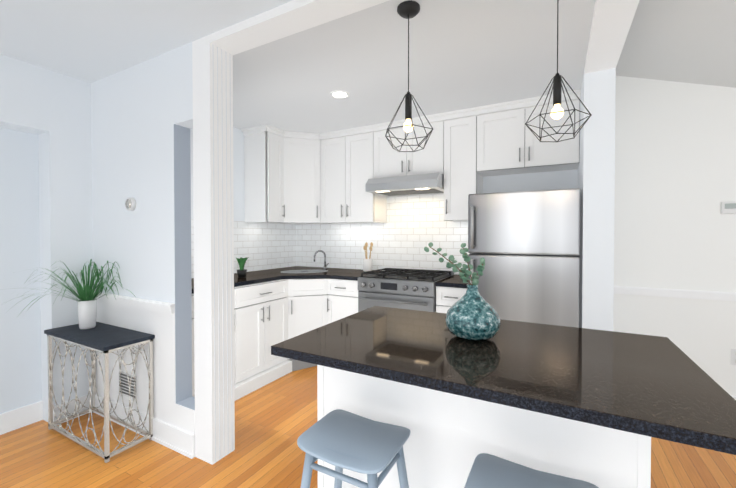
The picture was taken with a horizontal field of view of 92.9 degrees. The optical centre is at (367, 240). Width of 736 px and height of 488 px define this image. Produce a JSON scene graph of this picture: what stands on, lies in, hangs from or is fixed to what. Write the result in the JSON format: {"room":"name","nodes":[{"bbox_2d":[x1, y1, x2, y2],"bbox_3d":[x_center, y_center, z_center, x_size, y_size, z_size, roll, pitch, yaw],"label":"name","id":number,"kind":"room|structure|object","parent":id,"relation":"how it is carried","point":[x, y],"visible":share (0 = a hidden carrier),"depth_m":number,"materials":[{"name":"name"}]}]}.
{"room":"kitchen","nodes":[
{"label":"kitchen","id":0,"kind":"room"},
{"bbox_2d":[0,54,295,421],"bbox_3d":[-2.745,0.070,1.356,0.358,2.390,7.120,0,1,28],"label":"wall","id":1,"kind":"structure","parent":0,"point":[45,175],"depth_m":2.39,"materials":[{"name":"white paint"}]},
{"bbox_2d":[0,401,42,434],"bbox_3d":[-2.492,1.191,2.032,0.016,0.130,0.925,0,1,28],"label":"baseboard","id":2,"kind":"structure","parent":1,"relation":"attached to","point":[20,417],"depth_m":2.34,"materials":[{"name":"white"}]},
{"bbox_2d":[241,125,284,223],"bbox_3d":[-1.064,-0.666,3.679,0.376,0.959,0.267,0,1,28],"label":"upper cabinet","id":3,"kind":"object","parent":1,"relation":"attached to","point":[264,145],"depth_m":3.58,"materials":[{"name":"white wood"}]},
{"bbox_2d":[91,0,388,464],"bbox_3d":[-0.523,0.064,1.839,3.310,2.390,0.158,0,1,28],"label":"wall","id":4,"kind":"structure","parent":0,"point":[147,115],"depth_m":2.12,"materials":[{"name":"white paint"}]},
{"bbox_2d":[119,370,137,399],"bbox_3d":[-1.613,0.972,2.348,0.220,0.160,0.009,0,1,28],"label":"air vent","id":5,"kind":"object","parent":4,"relation":"in","point":[124,385],"visible":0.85,"depth_m":2.35,"materials":[{"name":"white plastic"}]},
{"bbox_2d":[125,198,135,210],"bbox_3d":[-1.556,-0.238,2.289,0.084,0.084,0.030,0,1,28],"label":"thermostat","id":6,"kind":"object","parent":4,"relation":"attached to","point":[130,203],"visible":1,"depth_m":2.27,"materials":[{"name":"white plastic"}]},
{"bbox_2d":[94,292,174,313],"bbox_3d":[-1.596,0.407,2.319,0.970,0.060,0.032,0,1,28],"label":"trim","id":7,"kind":"structure","parent":4,"relation":"attached to","point":[154,305],"depth_m":2.24,"materials":[{"name":"white"}]},
{"bbox_2d":[88,393,194,458],"bbox_3d":[-1.515,1.187,2.291,1.150,0.130,0.022,0,1,28],"label":"baseboard","id":8,"kind":"structure","parent":4,"relation":"attached to","point":[178,440],"depth_m":2.16,"materials":[{"name":"white"}]},
{"bbox_2d":[0,366,735,487],"bbox_3d":[-0.648,1.330,0.309,7.100,0.100,7.240,0,1,28],"label":"floor","id":9,"kind":"structure","parent":0,"point":[275,419],"depth_m":2.01,"materials":[{"name":"brown wood"}]},
{"bbox_2d":[44,322,154,462],"bbox_3d":[-1.737,0.923,2.254,0.754,0.660,0.281,0,1,28],"label":"console table","id":10,"kind":"object","parent":9,"relation":"on","point":[105,339],"visible":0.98,"depth_m":2.19,"materials":[{"name":"stone"}]},
{"bbox_2d":[2,259,134,329],"bbox_3d":[-1.856,0.361,2.159,0.628,0.464,0.526,0,1,28],"label":"potted plant","id":11,"kind":"object","parent":10,"relation":"on","point":[87,306],"visible":1,"depth_m":2.31,"materials":[{"name":"green plant"}]},
{"bbox_2d":[192,298,286,400],"bbox_3d":[-1.284,0.810,2.980,0.672,0.864,1.193,0,1,28],"label":"base cabinet","id":12,"kind":"object","parent":9,"relation":"on","point":[274,306],"depth_m":2.97,"materials":[{"name":"white wood"}]},
{"bbox_2d":[191,266,375,309],"bbox_3d":[-0.831,0.357,3.206,1.249,0.035,2.029,0,1,28],"label":"countertop","id":13,"kind":"structure","parent":12,"relation":"on","point":[261,285],"depth_m":3.33,"materials":[{"name":"black stone"}]},
{"bbox_2d":[236,257,248,277],"bbox_3d":[-1.154,0.249,3.192,0.133,0.179,0.140,0,1,28],"label":"potted plant","id":14,"kind":"object","parent":13,"relation":"on","point":[241,272],"visible":1,"depth_m":3.17,"materials":[{"name":"green plant"}]},
{"bbox_2d":[314,250,328,269],"bbox_3d":[-0.499,0.218,3.812,0.134,0.224,0.146,0,1,28],"label":"faucet","id":15,"kind":"object","parent":13,"relation":"on","point":[325,264],"visible":1,"depth_m":3.84,"materials":[{"name":"silver metal"}]},
{"bbox_2d":[363,242,372,271],"bbox_3d":[0.003,0.176,3.738,0.112,0.311,0.098,0,1,28],"label":"utensil crock","id":16,"kind":"object","parent":13,"relation":"on","point":[367,264],"visible":0.98,"depth_m":3.71,"materials":[{"name":"white ceramic"}]},
{"bbox_2d":[287,290,326,373],"bbox_3d":[-0.711,0.799,3.761,0.939,0.864,0.949,0,1,28],"label":"base cabinet","id":17,"kind":"object","parent":9,"relation":"on","point":[305,312],"depth_m":3.37,"materials":[{"name":"white wood"}]},
{"bbox_2d":[327,278,358,323],"bbox_3d":[-0.126,0.801,3.614,0.392,0.864,0.651,0,1,28],"label":"base cabinet","id":18,"kind":"object","parent":9,"relation":"on","point":[342,301],"depth_m":3.36,"materials":[{"name":"white wood"}]},
{"bbox_2d":[297,409,409,487],"bbox_3d":[-0.039,0.932,1.077,0.391,0.678,0.311,0,1,28],"label":"stool","id":19,"kind":"object","parent":9,"relation":"on","point":[339,439],"visible":1,"depth_m":1.04,"materials":[{"name":"blue wood"}]},
{"bbox_2d":[358,268,453,311],"bbox_3d":[0.362,0.770,3.326,0.732,0.936,0.694,0,1,28],"label":"range","id":20,"kind":"object","parent":9,"relation":"on","point":[409,289],"visible":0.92,"depth_m":3.09,"materials":[{"name":"silver metal"}]},
{"bbox_2d":[436,286,466,313],"bbox_3d":[0.831,0.808,3.122,0.276,0.864,0.608,0,1,28],"label":"base cabinet","id":21,"kind":"object","parent":9,"relation":"on","point":[446,296],"depth_m":2.88,"materials":[{"name":"white wood"}]},
{"bbox_2d":[435,275,467,289],"bbox_3d":[0.825,0.359,3.105,0.273,0.035,0.633,0,1,28],"label":"countertop","id":22,"kind":"structure","parent":21,"relation":"on","point":[455,280],"depth_m":2.86,"materials":[{"name":"black stone"}]},
{"bbox_2d":[271,306,735,487],"bbox_3d":[0.376,0.807,1.209,1.180,0.920,0.750,0,1,28],"label":"kitchen island","id":23,"kind":"object","parent":9,"relation":"on","point":[599,408],"visible":0.94,"depth_m":1.02,"materials":[{"name":"white"}]},
{"bbox_2d":[424,242,500,340],"bbox_3d":[0.332,0.177,1.269,0.283,0.336,0.190,0,1,28],"label":"vase","id":24,"kind":"object","parent":23,"relation":"on","point":[472,314],"visible":1,"depth_m":1.20,"materials":[{"name":"teal ceramic"}]},
{"bbox_2d":[468,188,579,327],"bbox_3d":[1.238,0.446,2.783,0.736,1.600,0.772,0,1,28],"label":"refrigerator","id":25,"kind":"object","parent":9,"relation":"on","point":[525,245],"visible":0.71,"depth_m":2.46,"materials":[{"name":"grey metal"}]},
{"bbox_2d":[464,453,598,487],"bbox_3d":[0.388,0.936,0.829,0.391,0.678,0.311,0,1,28],"label":"stool","id":26,"kind":"object","parent":9,"relation":"on","point":[487,470],"visible":1,"depth_m":0.89,"materials":[{"name":"blue"}]},
{"bbox_2d":[0,0,735,133],"bbox_3d":[-0.648,-0.991,0.277,7.100,1.038,7.240,0,1,28],"label":"ceiling","id":27,"kind":"structure","parent":0,"point":[464,54],"depth_m":2.10,"materials":[{"name":"white paint"}]},
{"bbox_2d":[330,90,349,98],"bbox_3d":[-0.218,-1.130,2.713,0.150,0.006,0.150,0,1,28],"label":"recessed light","id":28,"kind":"object","parent":27,"relation":"in","point":[339,94],"visible":1,"depth_m":2.71,"materials":[{"name":"white plastic"}]},
{"bbox_2d":[385,0,432,151],"bbox_3d":[0.195,-0.780,1.688,0.250,0.677,0.217,0,1,28],"label":"pendant light","id":29,"kind":"object","parent":27,"relation":"hanging from","point":[409,9],"visible":1,"depth_m":1.68,"materials":[{"name":"black metal"}]},
{"bbox_2d":[525,0,591,141],"bbox_3d":[0.805,-0.775,1.484,0.250,0.682,0.217,0,1,28],"label":"pendant light","id":30,"kind":"object","parent":27,"relation":"hanging from","point":[557,112],"visible":1,"depth_m":1.47,"materials":[{"name":"black metal"}]},
{"bbox_2d":[296,76,735,395],"bbox_3d":[1.042,-0.163,3.417,7.100,2.800,0.128,0,1,28],"label":"wall","id":31,"kind":"structure","parent":0,"point":[675,166],"depth_m":2.71,"materials":[{"name":"white paint"}]},
{"bbox_2d":[285,131,320,224],"bbox_3d":[-0.765,-0.670,3.935,0.659,0.959,0.659,0,1,28],"label":"upper cabinet","id":32,"kind":"object","parent":31,"relation":"attached to","point":[297,178],"depth_m":3.75,"materials":[{"name":"white wood"}]},
{"bbox_2d":[321,129,348,223],"bbox_3d":[-0.307,-0.669,3.848,0.423,0.959,0.377,0,1,28],"label":"upper cabinet","id":33,"kind":"object","parent":31,"relation":"attached to","point":[334,144],"depth_m":3.73,"materials":[{"name":"white wood"}]},
{"bbox_2d":[349,125,386,223],"bbox_3d":[-0.016,-0.667,3.724,0.449,0.959,0.318,0,1,28],"label":"upper cabinet","id":34,"kind":"object","parent":31,"relation":"attached to","point":[364,141],"depth_m":3.58,"materials":[{"name":"white wood"}]},
{"bbox_2d":[381,113,444,177],"bbox_3d":[0.443,-0.874,3.473,0.717,0.539,0.318,0,1,28],"label":"upper cabinet","id":35,"kind":"object","parent":31,"relation":"attached to","point":[431,159],"depth_m":3.30,"materials":[{"name":"white wood"}]},
{"bbox_2d":[365,173,443,196],"bbox_3d":[0.403,-0.532,3.403,0.707,0.135,0.488,0,1,28],"label":"range hood","id":36,"kind":"object","parent":35,"relation":"attached to","point":[422,184],"visible":0.9,"depth_m":3.22,"materials":[{"name":"silver metal"}]},
{"bbox_2d":[444,106,488,221],"bbox_3d":[0.886,-0.660,3.237,0.413,0.959,0.318,0,1,28],"label":"upper cabinet","id":37,"kind":"object","parent":31,"relation":"attached to","point":[464,128],"depth_m":3.09,"materials":[{"name":"white wood"}]},
{"bbox_2d":[485,89,580,175],"bbox_3d":[1.351,-0.867,2.983,0.766,0.539,0.318,0,1,28],"label":"upper cabinet","id":38,"kind":"object","parent":31,"relation":"attached to","point":[511,148],"depth_m":2.83,"materials":[{"name":"white wood"}]},
{"bbox_2d":[614,286,735,300],"bbox_3d":[2.934,0.407,2.321,2.320,0.060,0.032,0,1,28],"label":"trim","id":39,"kind":"structure","parent":31,"relation":"attached to","point":[693,294],"depth_m":2.64,"materials":[{"name":"white"}]},
{"bbox_2d":[720,201,735,213],"bbox_3d":[2.607,-0.233,2.490,0.135,0.085,0.029,0,1,28],"label":"digital thermostat","id":40,"kind":"object","parent":31,"relation":"attached to","point":[727,207],"visible":1,"depth_m":2.49,"materials":[{"name":"white plastic"}]},
{"bbox_2d":[730,349,735,364],"bbox_3d":[2.643,0.837,2.498,0.075,0.115,0.008,0,1,28],"label":"electrical outlet","id":41,"kind":"object","parent":31,"relation":"attached to","point":[733,357],"visible":1,"depth_m":2.51,"materials":[{"name":"white plastic"}]},
{"bbox_2d":[578,0,639,330],"bbox_3d":[1.371,0.066,2.042,0.170,2.380,2.000,0,1,28],"label":"wall","id":42,"kind":"structure","parent":0,"point":[611,23],"depth_m":2.26,"materials":[{"name":"white paint"}]}
]}

